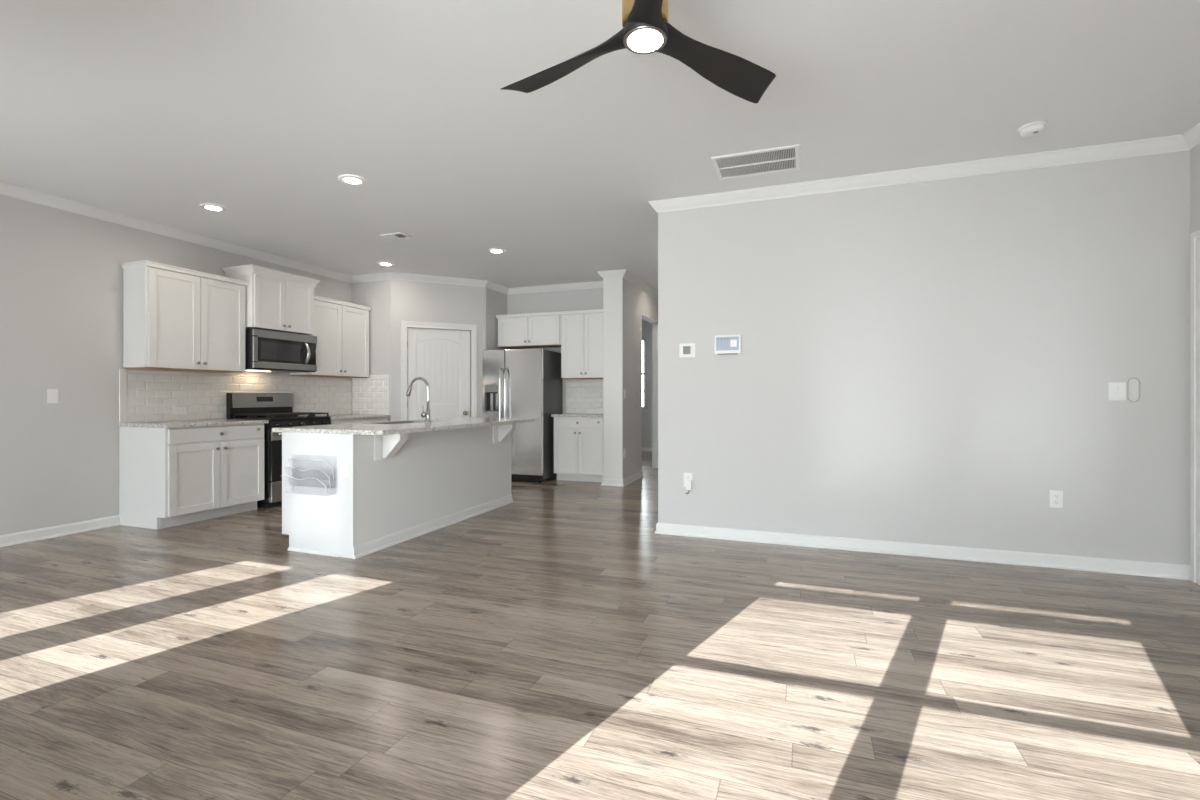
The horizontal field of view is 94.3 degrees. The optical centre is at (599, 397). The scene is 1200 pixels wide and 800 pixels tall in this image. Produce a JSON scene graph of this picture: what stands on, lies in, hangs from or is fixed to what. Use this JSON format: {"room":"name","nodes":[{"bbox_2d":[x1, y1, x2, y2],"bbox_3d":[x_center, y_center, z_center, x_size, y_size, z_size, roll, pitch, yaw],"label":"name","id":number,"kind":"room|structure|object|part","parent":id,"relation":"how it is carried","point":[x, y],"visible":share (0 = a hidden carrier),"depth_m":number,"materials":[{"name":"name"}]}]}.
{"room":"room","nodes":[
{"label":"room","id":0,"kind":"room"},
{"bbox_2d":[0,194,351,534],"bbox_3d":[-4.340,-0.247,5.126,0.150,2.775,8.423,0,0,20],"label":"wall","id":1,"kind":"structure","parent":0,"point":[61,271],"depth_m":4.62,"materials":[{"name":"paint"}]},
{"bbox_2d":[47,389,58,402],"bbox_3d":[-4.468,-0.012,4.545,0.011,0.118,0.074,0,0,20],"label":"light switch","id":2,"kind":"object","parent":1,"relation":"attached to","point":[52,394],"visible":1,"depth_m":4.54,"materials":[{"name":"white plastic"}]},
{"bbox_2d":[0,515,120,546],"bbox_3d":[-4.980,1.096,3.138,0.024,0.088,3.931,0,0,20],"label":"baseboard","id":3,"kind":"structure","parent":1,"relation":"attached to","point":[83,526],"depth_m":4.57,"materials":[{"name":"paint"}]},
{"bbox_2d":[121,260,248,372],"bbox_3d":[-3.966,-0.734,5.387,0.351,0.943,0.969,0,0,20],"label":"upper cabinet","id":4,"kind":"object","parent":1,"relation":"attached to","point":[175,318],"visible":1,"depth_m":5.18,"materials":[{"name":"paint"}]},
{"bbox_3d":[-3.916,-0.713,5.128,0.020,0.882,0.446,0,0,20],"label":"door","id":5,"kind":"part","parent":4,"relation":"part of","materials":[{"name":"paint"}]},
{"bbox_3d":[-3.971,-1.183,5.389,0.340,0.045,0.969,0,0,20],"label":"cornice","id":6,"kind":"part","parent":4,"relation":"part of","materials":[{"name":"paint"}]},
{"bbox_3d":[-3.759,-0.713,5.555,0.020,0.882,0.452,0,0,20],"label":"door","id":7,"kind":"part","parent":4,"relation":"part of","materials":[{"name":"paint"}]},
{"bbox_2d":[119,369,351,422],"bbox_3d":[-3.835,-0.015,6.263,0.010,0.486,2.724,0,0,20],"label":"tile backsplash","id":8,"kind":"structure","parent":1,"relation":"attached to","point":[144,395],"depth_m":5.70,"materials":[{"name":"tile"}]},
{"bbox_3d":[-4.296,-0.015,5.013,0.010,0.486,0.060,0,0,20],"label":"edge trim","id":9,"kind":"part","parent":8,"relation":"part of","materials":[{"name":"tile"}]},
{"bbox_2d":[174,407,186,413],"bbox_3d":[-4.120,0.128,5.467,0.009,0.072,0.116,0,0,20],"label":"wall outlet","id":10,"kind":"object","parent":8,"relation":"attached to","point":[177,410],"visible":1,"depth_m":5.46,"materials":[{"name":"white plastic"}]},
{"bbox_2d":[222,264,319,334],"bbox_3d":[-3.624,-1.051,6.182,0.444,0.634,0.849,0,0,20],"label":"upper cabinet","id":11,"kind":"object","parent":1,"relation":"attached to","point":[275,300],"visible":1,"depth_m":6.02,"materials":[{"name":"paint"}]},
{"bbox_3d":[-3.528,-1.026,5.951,0.020,0.583,0.362,0,0,20],"label":"door","id":12,"kind":"part","parent":11,"relation":"part of","materials":[{"name":"paint"}]},
{"bbox_3d":[-3.624,-1.325,6.182,0.444,0.085,0.849,0,0,20],"label":"cornice","id":13,"kind":"part","parent":11,"relation":"part of","materials":[{"name":"paint"}]},
{"bbox_2d":[245,329,316,372],"bbox_3d":[-3.602,-0.502,6.188,0.476,0.423,0.802,0,0,20],"label":"microwave","id":14,"kind":"object","parent":11,"relation":"attached to","point":[265,350],"visible":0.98,"depth_m":6.05,"materials":[{"name":"silver metal"}]},
{"bbox_3d":[-3.470,-0.506,6.086,0.018,0.257,0.609,0,0,20],"label":"door","id":15,"kind":"part","parent":14,"relation":"part of","materials":[{"name":"black glass"}]},
{"bbox_3d":[-3.334,-0.506,6.336,0.074,0.254,0.036,0,0,20],"label":"handle","id":16,"kind":"part","parent":14,"relation":"part of","materials":[{"name":"silver metal"}]},
{"bbox_3d":[-3.341,-0.506,6.436,0.018,0.257,0.131,0,0,20],"label":"control panel","id":17,"kind":"part","parent":14,"relation":"part of","materials":[{"name":"black glass"}]},
{"bbox_3d":[-3.400,-1.026,6.298,0.020,0.583,0.368,0,0,20],"label":"door","id":18,"kind":"part","parent":11,"relation":"part of","materials":[{"name":"paint"}]},
{"bbox_2d":[0,181,657,299],"bbox_3d":[-2.172,-1.594,6.678,12.527,0.082,2.917,0,0,-44],"label":"trim","id":19,"kind":"structure","parent":1,"relation":"attached to","point":[6,189],"depth_m":6.34,"materials":[{"name":"paint"}]},
{"bbox_2d":[290,295,371,377],"bbox_3d":[-3.366,-0.734,7.017,0.351,0.943,0.986,0,0,20],"label":"upper cabinet","id":20,"kind":"object","parent":1,"relation":"attached to","point":[341,328],"visible":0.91,"depth_m":6.94,"materials":[{"name":"paint"}]},
{"bbox_3d":[-3.317,-0.713,6.754,0.020,0.882,0.454,0,0,20],"label":"door","id":21,"kind":"part","parent":20,"relation":"part of","materials":[{"name":"paint"}]},
{"bbox_3d":[-3.371,-1.183,7.019,0.340,0.045,0.986,0,0,20],"label":"cornice","id":22,"kind":"part","parent":20,"relation":"part of","materials":[{"name":"paint"}]},
{"bbox_3d":[-3.157,-0.713,7.188,0.020,0.882,0.460,0,0,20],"label":"door","id":23,"kind":"part","parent":20,"relation":"part of","materials":[{"name":"paint"}]},
{"bbox_2d":[352,280,390,420],"bbox_3d":[-3.025,-0.247,7.488,0.685,2.775,0.120,0,0,20],"label":"wall","id":24,"kind":"structure","parent":0,"point":[376,295],"depth_m":7.39,"materials":[{"name":"paint"}]},
{"bbox_2d":[352,374,388,414],"bbox_3d":[-3.072,-0.038,7.436,0.608,0.533,0.008,0,0,20],"label":"tile backsplash","id":25,"kind":"structure","parent":24,"relation":"attached to","point":[370,395],"depth_m":7.42,"materials":[{"name":"tile"}]},
{"bbox_2d":[391,279,485,420],"bbox_3d":[-2.196,-0.247,7.617,1.253,2.775,0.120,0,0,-24],"label":"wall","id":26,"kind":"structure","parent":0,"point":[416,301],"depth_m":7.53,"materials":[{"name":"paint"}]},
{"bbox_2d":[401,321,476,419],"bbox_3d":[-2.175,0.063,7.556,1.002,2.154,0.103,0,0,-24],"label":"door","id":27,"kind":"structure","parent":26,"relation":"in","point":[439,356],"depth_m":7.57,"materials":[{"name":"paint"}]},
{"bbox_2d":[484,287,506,349],"bbox_3d":[-1.547,-0.247,8.180,0.120,2.775,0.760,0,0,20],"label":"wall","id":28,"kind":"structure","parent":0,"point":[496,302],"depth_m":8.03,"materials":[{"name":"paint"}]},
{"bbox_2d":[507,288,602,413],"bbox_3d":[-1.280,-0.247,8.422,3.314,2.775,0.120,0,0,20],"label":"wall","id":29,"kind":"structure","parent":0,"point":[582,299],"depth_m":8.11,"materials":[{"name":"paint"}]},
{"bbox_2d":[495,311,560,348],"bbox_3d":[-0.970,-0.963,8.039,1.036,0.465,0.364,0,0,20],"label":"upper cabinet","id":30,"kind":"object","parent":29,"relation":"attached to","point":[541,329],"visible":0.97,"depth_m":7.89,"materials":[{"name":"paint"}]},
{"bbox_3d":[-1.247,-0.942,7.989,0.479,0.404,0.020,0,0,20],"label":"door","id":31,"kind":"part","parent":30,"relation":"part of","materials":[{"name":"paint"}]},
{"bbox_3d":[-0.968,-1.173,8.044,1.036,0.045,0.353,0,0,20],"label":"cornice","id":32,"kind":"part","parent":30,"relation":"part of","materials":[{"name":"paint"}]},
{"bbox_3d":[-0.789,-0.942,7.820,0.485,0.404,0.020,0,0,20],"label":"door","id":33,"kind":"part","parent":30,"relation":"part of","materials":[{"name":"paint"}]},
{"bbox_2d":[559,309,602,378],"bbox_3d":[-0.165,-0.729,7.743,0.736,0.933,0.364,0,0,20],"label":"upper cabinet","id":34,"kind":"object","parent":29,"relation":"attached to","point":[581,330],"visible":0.84,"depth_m":7.61,"materials":[{"name":"paint"}]},
{"bbox_3d":[-0.371,-0.708,7.666,0.329,0.872,0.020,0,0,20],"label":"door","id":35,"kind":"part","parent":34,"relation":"part of","materials":[{"name":"paint"}]},
{"bbox_3d":[-0.163,-1.173,7.748,0.736,0.045,0.353,0,0,20],"label":"cornice","id":36,"kind":"part","parent":34,"relation":"part of","materials":[{"name":"paint"}]},
{"bbox_3d":[-0.054,-0.708,7.550,0.335,0.872,0.020,0,0,20],"label":"door","id":37,"kind":"part","parent":34,"relation":"part of","materials":[{"name":"paint"}]},
{"bbox_2d":[566,379,602,413],"bbox_3d":[-0.126,-0.015,7.928,0.780,0.486,0.008,0,0,20],"label":"tile backsplash","id":38,"kind":"structure","parent":29,"relation":"attached to","point":[582,396],"depth_m":7.96,"materials":[{"name":"tile"}]},
{"bbox_2d":[0,451,1199,799],"bbox_3d":[0.170,1.215,5.666,8.800,0.150,12.750,0,0,20],"label":"floor","id":39,"kind":"structure","parent":0,"point":[548,643],"depth_m":2.35,"materials":[{"name":"laminate"}]},
{"bbox_2d":[119,423,263,528],"bbox_3d":[-3.834,0.701,5.309,0.665,0.878,0.930,0,0,20],"label":"base cabinet","id":40,"kind":"object","parent":39,"relation":"on","point":[169,477],"visible":1,"depth_m":4.97,"materials":[{"name":"paint"}]},
{"bbox_2d":[118,419,268,427],"bbox_3d":[-3.834,0.244,5.312,0.659,0.032,0.960,0,0,20],"label":"countertop","id":41,"kind":"structure","parent":40,"relation":"on","point":[217,422],"depth_m":5.10,"materials":[{"name":"stone"}]},
{"bbox_3d":[-3.636,0.723,4.997,0.020,0.610,0.442,0,0,20],"label":"door","id":42,"kind":"part","parent":40,"relation":"part of","materials":[{"name":"paint"}]},
{"bbox_3d":[-3.558,0.338,5.211,0.020,0.128,0.898,0,0,20],"label":"drawer","id":43,"kind":"part","parent":40,"relation":"part of","materials":[{"name":"paint"}]},
{"bbox_3d":[-3.480,0.723,5.421,0.020,0.610,0.450,0,0,20],"label":"door","id":44,"kind":"part","parent":40,"relation":"part of","materials":[{"name":"paint"}]},
{"bbox_2d":[226,393,330,507],"bbox_3d":[-3.497,0.544,6.135,0.710,1.192,0.775,0,0,20],"label":"gas range","id":45,"kind":"object","parent":39,"relation":"on","point":[277,408],"visible":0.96,"depth_m":5.89,"materials":[{"name":"silver metal"}]},
{"bbox_3d":[-3.236,0.595,6.039,0.040,0.521,0.767,0,0,20],"label":"oven door","id":46,"kind":"part","parent":45,"relation":"part of","materials":[{"name":"black glass"}]},
{"bbox_3d":[-3.235,0.970,6.039,0.042,0.210,0.767,0,0,20],"label":"drawer","id":47,"kind":"part","parent":45,"relation":"part of","materials":[{"name":"silver metal"}]},
{"bbox_2d":[227,416,330,420],"bbox_3d":[-3.525,0.225,6.146,0.635,0.020,0.775,0,0,20],"label":"cooktop","id":48,"kind":"object","parent":45,"relation":"in","point":[271,418],"depth_m":5.99,"materials":[{"name":"black metal"}]},
{"bbox_3d":[-3.239,0.280,6.040,0.034,0.090,0.775,0,0,20],"label":"control panel","id":49,"kind":"part","parent":45,"relation":"part of","materials":[{"name":"black metal"}]},
{"bbox_2d":[331,418,387,423],"bbox_3d":[-3.219,0.701,6.979,0.665,0.878,0.940,0,0,20],"label":"base cabinet","id":50,"kind":"object","parent":39,"relation":"on","point":[346,421],"visible":0.03,"depth_m":6.82,"materials":[{"name":"paint"}]},
{"bbox_2d":[323,414,390,419],"bbox_3d":[-3.221,0.244,6.975,0.659,0.032,0.958,0,0,20],"label":"countertop","id":51,"kind":"structure","parent":50,"relation":"on","point":[351,416],"depth_m":6.90,"materials":[{"name":"stone"}]},
{"bbox_2d":[282,423,515,558],"bbox_3d":[-1.608,0.700,5.094,0.901,0.880,2.272,0,0,20],"label":"kitchen island","id":52,"kind":"object","parent":39,"relation":"on","point":[397,488],"visible":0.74,"depth_m":4.21,"materials":[{"name":"paint"}]},
{"bbox_2d":[282,454,336,494],"bbox_3d":[-2.111,0.556,4.025,0.435,0.277,0.106,0,0,20],"label":"rack","id":53,"kind":"object","parent":52,"relation":"attached to","point":[300,454],"visible":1,"depth_m":3.99,"materials":[{"name":"white plastic"}]},
{"bbox_3d":[-2.125,0.700,4.098,0.562,0.880,0.020,0,0,20],"label":"panel","id":54,"kind":"part","parent":52,"relation":"part of","materials":[{"name":"white laminate"}]},
{"bbox_3d":[-2.099,1.129,4.071,0.485,0.022,0.012,0,0,20],"label":"shoe moulding","id":55,"kind":"part","parent":52,"relation":"part of","materials":[{"name":"paint"}]},
{"bbox_2d":[340,461,347,476],"bbox_3d":[-1.820,0.508,3.959,0.070,0.112,0.009,0,0,20],"label":"wall outlet","id":56,"kind":"object","parent":52,"relation":"attached to","point":[343,464],"visible":1,"depth_m":3.96,"materials":[{"name":"white plastic"}]},
{"bbox_3d":[-1.806,0.700,3.971,0.134,0.880,0.022,0,0,20],"label":"corner post","id":57,"kind":"part","parent":52,"relation":"part of","materials":[{"name":"white laminate"}]},
{"bbox_2d":[272,417,536,434],"bbox_3d":[-1.569,0.242,5.078,1.033,0.032,2.325,0,0,20],"label":"island countertop","id":58,"kind":"structure","parent":52,"relation":"on","point":[368,428],"depth_m":4.36,"materials":[{"name":"stone"}]},
{"bbox_2d":[373,421,434,423],"bbox_3d":[-1.806,0.333,5.147,0.378,0.198,0.748,0,0,20],"label":"sink","id":59,"kind":"object","parent":58,"relation":"in","point":[406,421],"visible":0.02,"depth_m":5.39,"materials":[{"name":"silver metal"}]},
{"bbox_2d":[406,377,430,422],"bbox_3d":[-1.668,0.018,5.077,0.271,0.416,0.096,0,0,20],"label":"kitchen faucet","id":60,"kind":"object","parent":58,"relation":"on","point":[426,414],"visible":1,"depth_m":5.05,"materials":[{"name":"silver metal"}]},
{"bbox_3d":[-1.653,-0.035,5.091,0.219,0.310,0.025,0,0,20],"label":"spout","id":61,"kind":"part","parent":60,"relation":"part of","materials":[{"name":"silver metal"}]},
{"bbox_3d":[-1.347,1.096,4.999,0.024,0.088,2.270,0,0,20],"label":"baseboard","id":62,"kind":"part","parent":52,"relation":"part of","materials":[{"name":"paint"}]},
{"bbox_3d":[-1.416,0.700,5.029,0.125,0.880,2.262,0,0,20],"label":"panel","id":63,"kind":"part","parent":52,"relation":"part of","materials":[{"name":"paint"}]},
{"bbox_2d":[482,348,561,482],"bbox_3d":[-1.100,0.237,7.852,0.915,1.806,0.756,0,0,20],"label":"refrigerator","id":64,"kind":"object","parent":39,"relation":"on","point":[516,383],"visible":0.77,"depth_m":7.55,"materials":[{"name":"silver metal"}]},
{"bbox_3d":[-1.495,-0.122,7.689,0.220,0.095,0.031,0,0,20],"label":"dispenser panel","id":65,"kind":"part","parent":64,"relation":"part of","materials":[{"name":"grey plastic"}]},
{"bbox_3d":[-1.461,0.194,7.692,0.349,1.702,0.055,0,0,20],"label":"freezer door","id":66,"kind":"part","parent":64,"relation":"part of","materials":[{"name":"silver metal"}]},
{"bbox_3d":[-1.352,0.010,7.586,0.030,0.837,0.081,0,0,20],"label":"handle","id":67,"kind":"part","parent":64,"relation":"part of","materials":[{"name":"silver metal"}]},
{"bbox_3d":[-1.277,0.010,7.558,0.030,0.837,0.081,0,0,20],"label":"handle","id":68,"kind":"part","parent":64,"relation":"part of","materials":[{"name":"silver metal"}]},
{"bbox_3d":[-1.028,0.194,7.533,0.558,1.702,0.055,0,0,20],"label":"fridge door","id":69,"kind":"part","parent":64,"relation":"part of","materials":[{"name":"silver metal"}]},
{"bbox_2d":[554,417,602,482],"bbox_3d":[-0.215,0.701,7.682,0.733,0.878,0.525,0,0,20],"label":"base cabinet","id":70,"kind":"object","parent":39,"relation":"on","point":[578,441],"visible":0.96,"depth_m":7.47,"materials":[{"name":"paint"}]},
{"bbox_3d":[-0.457,0.723,7.533,0.344,0.610,0.020,0,0,20],"label":"door","id":71,"kind":"part","parent":70,"relation":"part of","materials":[{"name":"paint"}]},
{"bbox_2d":[551,413,602,416],"bbox_3d":[-0.215,0.244,7.683,0.762,0.032,0.519,0,0,20],"label":"countertop","id":72,"kind":"structure","parent":70,"relation":"on","point":[565,414],"depth_m":7.51,"materials":[{"name":"stone"}]},
{"bbox_3d":[-0.289,0.338,7.471,0.701,0.128,0.020,0,0,20],"label":"drawer","id":73,"kind":"part","parent":70,"relation":"part of","materials":[{"name":"paint"}]},
{"bbox_3d":[-0.125,0.723,7.410,0.352,0.610,0.020,0,0,20],"label":"door","id":74,"kind":"part","parent":70,"relation":"part of","materials":[{"name":"paint"}]},
{"bbox_2d":[0,0,1199,320],"bbox_3d":[0.170,-1.710,5.666,8.800,0.150,12.750,0,0,20],"label":"ceiling","id":75,"kind":"structure","parent":0,"point":[156,111],"depth_m":3.10,"materials":[{"name":"paint"}]},
{"bbox_2d":[200,203,226,211],"bbox_3d":[-3.321,-1.630,4.782,0.192,0.010,0.192,0,0,20],"label":"recessed light","id":76,"kind":"object","parent":75,"relation":"in","point":[212,207],"visible":1,"depth_m":4.77,"materials":[{"name":"white plastic"}]},
{"bbox_2d":[338,175,365,184],"bbox_3d":[-1.857,-1.630,4.176,0.192,0.010,0.192,0,0,20],"label":"recessed light","id":77,"kind":"object","parent":75,"relation":"in","point":[348,179],"visible":1,"depth_m":4.17,"materials":[{"name":"white plastic"}]},
{"bbox_2d":[377,262,393,265],"bbox_3d":[-2.619,-1.630,6.795,0.192,0.010,0.192,0,0,20],"label":"recessed light","id":78,"kind":"object","parent":75,"relation":"in","point":[378,263],"visible":1,"depth_m":6.79,"materials":[{"name":"white plastic"}]},
{"bbox_2d":[380,232,411,239],"bbox_3d":[-2.058,-1.629,5.615,0.255,0.012,0.165,0,0,20],"label":"ceiling vent","id":79,"kind":"object","parent":75,"relation":"in","point":[399,235],"visible":1,"depth_m":5.61,"materials":[{"name":"white plastic"}]},
{"bbox_2d":[488,248,504,253],"bbox_3d":[-1.152,-1.630,6.194,0.192,0.010,0.192,0,0,20],"label":"recessed light","id":80,"kind":"object","parent":75,"relation":"in","point":[494,250],"visible":1,"depth_m":6.17,"materials":[{"name":"white plastic"}]},
{"bbox_2d":[500,0,775,103],"bbox_3d":[0.060,-1.426,1.955,1.028,0.418,1.066,0,0,20],"label":"ceiling fan","id":81,"kind":"object","parent":75,"relation":"hanging from","point":[646,29],"visible":1,"depth_m":2.05,"materials":[{"name":"black metal"}]},
{"bbox_3d":[-0.111,-1.263,2.110,0.586,0.092,0.145,0,0,30],"label":"blade","id":82,"kind":"part","parent":81,"relation":"part of","materials":[{"name":"black wood"}]},
{"bbox_3d":[0.154,-1.263,1.637,0.145,0.092,0.586,0,0,0],"label":"blade","id":83,"kind":"part","parent":81,"relation":"part of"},
{"bbox_3d":[0.431,-1.263,2.103,0.586,0.092,0.145,0,0,-30],"label":"blade","id":84,"kind":"part","parent":81,"relation":"part of","materials":[{"name":"black wood"}]},
{"bbox_2d":[711,144,799,179],"bbox_3d":[1.089,-1.629,3.874,0.565,0.012,0.407,0,0,20],"label":"ceiling vent","id":85,"kind":"object","parent":75,"relation":"in","point":[784,158],"visible":1,"depth_m":3.86,"materials":[{"name":"white plastic"}]},
{"bbox_2d":[1018,121,1047,136],"bbox_3d":[2.608,-1.611,3.355,0.144,0.048,0.144,0,0,20],"label":"smoke detector","id":86,"kind":"object","parent":75,"relation":"attached to","point":[1034,128],"visible":1,"depth_m":3.32,"materials":[{"name":"white plastic"}]},
{"bbox_2d":[623,278,657,478],"bbox_3d":[0.960,-0.247,9.362,0.263,2.775,4.568,0,0,20],"label":"wall","id":87,"kind":"structure","parent":0,"point":[638,305],"depth_m":7.71,"materials":[{"name":"paint"}]},
{"bbox_2d":[603,277,622,478],"bbox_3d":[0.168,-0.207,7.213,0.263,2.695,0.012,0,0,20],"label":"column","id":88,"kind":"structure","parent":87,"relation":"attached to","point":[612,287],"depth_m":7.20,"materials":[{"name":"paint"}]},
{"bbox_2d":[601,471,643,486],"bbox_3d":[0.319,1.096,7.623,0.311,0.088,0.934,0,0,20],"label":"baseboard","id":89,"kind":"structure","parent":87,"relation":"attached to","point":[607,482],"depth_m":7.23,"materials":[{"name":"paint"}]},
{"bbox_2d":[642,320,651,446],"bbox_3d":[0.970,-0.247,11.872,4.310,2.775,0.150,0,0,20],"label":"wall","id":90,"kind":"structure","parent":0,"point":[646,326],"depth_m":11.77,"materials":[{"name":"paint"}]},
{"bbox_2d":[642,338,647,409],"bbox_3d":[0.497,-0.495,12.004,1.130,1.530,0.130,0,0,20],"label":"window","id":91,"kind":"structure","parent":90,"relation":"in","point":[643,339],"depth_m":11.82,"materials":[{"name":"paint"}]},
{"bbox_3d":[0.505,-0.510,12.027,1.030,1.500,0.080,0,0,20],"label":"frame","id":92,"kind":"part","parent":91,"relation":"part of","materials":[{"name":"paint"}]},
{"bbox_2d":[642,447,651,451],"bbox_3d":[0.954,1.096,11.785,4.040,0.088,0.024,0,0,20],"label":"baseboard","id":93,"kind":"structure","parent":90,"relation":"attached to","point":[646,449],"depth_m":11.76,"materials":[{"name":"paint"}]},
{"bbox_2d":[658,150,1189,564],"bbox_3d":[2.118,-0.247,4.143,3.428,2.775,0.120,0,0,20],"label":"wall partition","id":94,"kind":"structure","parent":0,"point":[926,362],"depth_m":3.97,"materials":[{"name":"paint"}]},
{"bbox_2d":[679,343,694,356],"bbox_3d":[0.718,-0.390,4.584,0.132,0.114,0.021,0,0,20],"label":"thermostat","id":95,"kind":"object","parent":94,"relation":"attached to","point":[687,349],"visible":1,"depth_m":4.58,"materials":[{"name":"white plastic"}]},
{"bbox_2d":[684,473,691,486],"bbox_3d":[0.726,0.678,4.587,0.072,0.116,0.009,0,0,20],"label":"wall outlet","id":96,"kind":"object","parent":94,"relation":"attached to","point":[687,476],"visible":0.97,"depth_m":4.59,"materials":[{"name":"white plastic"}]},
{"bbox_2d":[686,480,691,493],"bbox_3d":[0.724,0.735,4.562,0.052,0.115,0.042,0,0,20],"label":"plug","id":97,"kind":"object","parent":96,"relation":"attached to","point":[688,482],"visible":1,"depth_m":4.54,"materials":[{"name":"white plastic"}]},
{"bbox_2d":[715,335,740,354],"bbox_3d":[1.024,-0.423,4.464,0.205,0.154,0.034,0,0,20],"label":"panel","id":98,"kind":"object","parent":94,"relation":"attached to","point":[727,344],"visible":1,"depth_m":4.45,"materials":[{"name":"white plastic"}]},
{"bbox_2d":[655,523,1189,579],"bbox_3d":[3.264,1.096,7.289,3.452,0.088,6.864,0,0,20],"label":"baseboard","id":99,"kind":"structure","parent":94,"relation":"attached to","point":[1104,565],"depth_m":3.95,"materials":[{"name":"paint"}]},
{"bbox_2d":[648,123,1199,213],"bbox_3d":[0.200,-1.594,5.605,8.038,0.082,12.143,0,0,20],"label":"trim","id":100,"kind":"structure","parent":94,"relation":"attached to","point":[1187,141],"depth_m":3.92,"materials":[{"name":"paint"}]},
{"bbox_2d":[1050,490,1062,507],"bbox_3d":[3.058,0.680,3.728,0.072,0.116,0.009,0,0,20],"label":"wall outlet","id":101,"kind":"object","parent":94,"relation":"attached to","point":[1056,496],"visible":1,"depth_m":3.73,"materials":[{"name":"white plastic"}]},
{"bbox_2d":[1108,382,1125,400],"bbox_3d":[3.361,-0.040,3.615,0.092,0.118,0.011,0,0,20],"label":"light switch","id":102,"kind":"object","parent":94,"relation":"attached to","point":[1116,390],"visible":1,"depth_m":3.61,"materials":[{"name":"white plastic"}]},
{"bbox_2d":[1127,377,1139,401],"bbox_3d":[3.437,-0.050,3.584,0.066,0.160,0.017,0,0,20],"label":"cradle","id":103,"kind":"object","parent":94,"relation":"attached to","point":[1133,384],"visible":1,"depth_m":3.58,"materials":[{"name":"white plastic"}]},
{"bbox_2d":[1190,144,1199,233],"bbox_3d":[2.857,-0.247,0.976,0.150,2.775,5.613,0,0,20],"label":"wall","id":104,"kind":"structure","parent":0,"point":[1195,152],"depth_m":3.44,"materials":[{"name":"paint"}]},
{"bbox_2d":[1190,230,1199,584],"bbox_3d":[3.526,0.059,2.985,0.104,2.162,1.004,0,0,20],"label":"door","id":105,"kind":"structure","parent":104,"relation":"in","point":[1195,236],"depth_m":3.43,"materials":[{"name":"paint"}]}
]}

